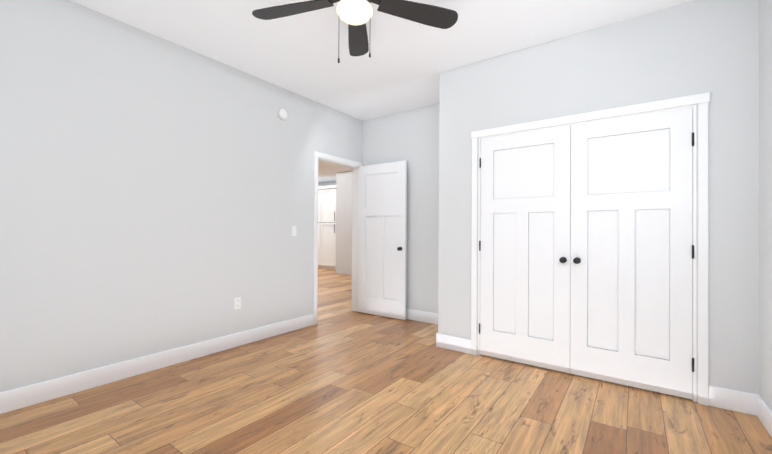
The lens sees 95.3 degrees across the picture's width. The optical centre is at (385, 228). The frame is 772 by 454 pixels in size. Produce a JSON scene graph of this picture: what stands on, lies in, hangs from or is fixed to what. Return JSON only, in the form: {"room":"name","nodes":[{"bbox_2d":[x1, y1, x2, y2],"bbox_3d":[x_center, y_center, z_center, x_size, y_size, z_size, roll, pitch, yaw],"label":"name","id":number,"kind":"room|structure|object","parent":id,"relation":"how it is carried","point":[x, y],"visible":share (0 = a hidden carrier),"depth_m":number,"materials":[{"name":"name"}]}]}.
{"room":"empty bedroom","nodes":[
{"label":"empty bedroom","id":0,"kind":"room"},
{"bbox_2d":[0,0,362,391],"bbox_3d":[-0.427,-0.190,4.998,0.120,2.710,8.690,0,-1,35],"label":"wall","id":1,"kind":"structure","parent":0,"point":[156,194],"depth_m":2.75,"materials":[{"name":"paint"}]},
{"bbox_2d":[0,314,313,413],"bbox_3d":[-1.840,1.076,2.885,0.019,0.132,3.333,0,-1,35],"label":"baseboard","id":2,"kind":"structure","parent":1,"relation":"attached to","point":[21,397],"depth_m":2.71,"materials":[{"name":"white wood"}]},
{"bbox_2d":[234,297,240,309],"bbox_3d":[-1.452,0.728,3.440,0.008,0.115,0.070,0,-1,35],"label":"electrical outlet","id":3,"kind":"object","parent":1,"relation":"attached to","point":[237,302],"visible":1,"depth_m":3.44,"materials":[{"name":"white plastic"}]},
{"bbox_2d":[278,108,287,119],"bbox_3d":[-1.128,-1.267,3.870,0.037,0.124,0.124,0,-1,35],"label":"smoke detector","id":4,"kind":"object","parent":1,"relation":"attached to","point":[282,113],"visible":0.98,"depth_m":3.85,"materials":[{"name":"white plastic"}]},
{"bbox_2d":[291,226,295,235],"bbox_3d":[-1.048,0.024,4.007,0.012,0.115,0.070,0,-1,35],"label":"light switch","id":5,"kind":"object","parent":1,"relation":"attached to","point":[293,230],"visible":1,"depth_m":4.00,"materials":[{"name":"white plastic"}]},
{"bbox_2d":[313,151,362,324],"bbox_3d":[-0.660,0.113,4.669,0.164,2.098,0.940,0,-1,35],"label":"door frame","id":6,"kind":"structure","parent":1,"relation":"attached to","point":[318,156],"depth_m":4.77,"materials":[{"name":"white wood"}]},
{"bbox_2d":[358,160,406,319],"bbox_3d":[-0.065,0.141,4.699,0.778,2.025,0.150,0,-1,35],"label":"door","id":7,"kind":"structure","parent":6,"relation":"attached to","point":[382,228],"depth_m":4.66,"materials":[{"name":"white wood"}]},
{"bbox_2d":[318,181,335,185],"bbox_3d":[-0.856,-0.152,10.552,7.000,2.710,0.120,0,-1,35],"label":"wall","id":8,"kind":"structure","parent":0,"point":[329,182],"depth_m":11.22,"materials":[{"name":"paint"}]},
{"bbox_2d":[336,171,352,274],"bbox_3d":[-0.741,-0.162,9.123,1.400,2.710,0.120,0,-1,35],"label":"wall","id":9,"kind":"structure","parent":0,"point":[343,182],"depth_m":9.31,"materials":[{"name":"paint"}]},
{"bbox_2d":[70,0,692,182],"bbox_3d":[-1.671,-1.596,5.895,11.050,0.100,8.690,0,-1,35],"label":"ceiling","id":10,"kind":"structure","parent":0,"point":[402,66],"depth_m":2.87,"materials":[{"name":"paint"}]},
{"bbox_2d":[252,0,457,62],"bbox_3d":[-0.217,-1.275,2.068,1.340,0.579,1.291,0,-1,35],"label":"fan","id":11,"kind":"object","parent":10,"relation":"hanging from","point":[355,16],"visible":1,"depth_m":2.23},
{"bbox_2d":[0,269,771,453],"bbox_3d":[-1.688,1.194,5.875,11.050,0.060,8.690,0,-1,35],"label":"floor","id":12,"kind":"structure","parent":0,"point":[340,377],"depth_m":2.25,"materials":[{"name":"brown wood"}]},
{"bbox_2d":[318,186,321,268],"bbox_3d":[-2.034,-0.037,10.931,0.786,2.470,0.620,0,-1,35],"label":"tall cabinet","id":13,"kind":"object","parent":12,"relation":"on","point":[319,187],"depth_m":10.51,"materials":[{"name":"white wood"}]},
{"bbox_2d":[322,185,335,269],"bbox_3d":[-1.548,-0.036,10.587,0.709,2.470,0.620,0,-1,35],"label":"tall cabinet","id":14,"kind":"object","parent":12,"relation":"on","point":[327,227],"depth_m":10.31,"materials":[{"name":"white wood"}]},
{"bbox_2d":[362,104,438,312],"bbox_3d":[1.246,-0.187,3.960,3.810,2.710,0.120,0,-1,35],"label":"wall","id":15,"kind":"structure","parent":0,"point":[411,137],"depth_m":4.48,"materials":[{"name":"paint"}]},
{"bbox_2d":[406,309,437,323],"bbox_3d":[0.294,1.100,4.534,1.595,0.132,0.019,0,-1,35],"label":"baseboard","id":16,"kind":"structure","parent":15,"relation":"attached to","point":[422,316],"depth_m":4.41,"materials":[{"name":"white wood"}]},
{"bbox_2d":[438,0,759,402],"bbox_3d":[1.644,-0.190,3.142,2.215,2.710,0.755,0,-1,35],"label":"wall","id":17,"kind":"structure","parent":0,"point":[693,47],"depth_m":2.47,"materials":[{"name":"paint"}]},
{"bbox_2d":[436,333,470,353],"bbox_3d":[0.657,1.094,3.356,0.330,0.132,0.019,0,-1,35],"label":"baseboard","id":18,"kind":"structure","parent":17,"relation":"attached to","point":[458,344],"depth_m":3.35,"materials":[{"name":"white wood"}]},
{"bbox_2d":[479,126,570,372],"bbox_3d":[1.157,0.154,3.011,0.746,1.990,0.093,0,-1,35],"label":"closet door","id":19,"kind":"structure","parent":17,"relation":"in","point":[525,230],"depth_m":3.00,"materials":[{"name":"white wood"}]},
{"bbox_2d":[471,92,709,405],"bbox_3d":[1.496,0.130,2.841,1.648,2.063,0.142,0,-1,35],"label":"door frame","id":20,"kind":"structure","parent":17,"relation":"attached to","point":[702,100],"depth_m":2.37,"materials":[{"name":"white wood"}]},
{"bbox_2d":[570,107,693,399],"bbox_3d":[1.768,0.154,2.579,0.746,1.990,0.093,0,-1,35],"label":"closet door","id":21,"kind":"structure","parent":17,"relation":"in","point":[631,280],"depth_m":2.57,"materials":[{"name":"white wood"}]},
{"bbox_2d":[759,0,771,410],"bbox_3d":[1.611,-0.205,1.076,0.120,2.710,4.405,0,-1,35],"label":"wall","id":22,"kind":"structure","parent":0,"point":[765,152],"depth_m":2.09,"materials":[{"name":"paint"}]},
{"bbox_2d":[752,394,771,437],"bbox_3d":[1.303,1.079,0.762,0.019,0.132,3.500,0,-1,35],"label":"baseboard","id":23,"kind":"structure","parent":22,"relation":"attached to","point":[760,409],"depth_m":2.09,"materials":[{"name":"white wood"}]}
]}

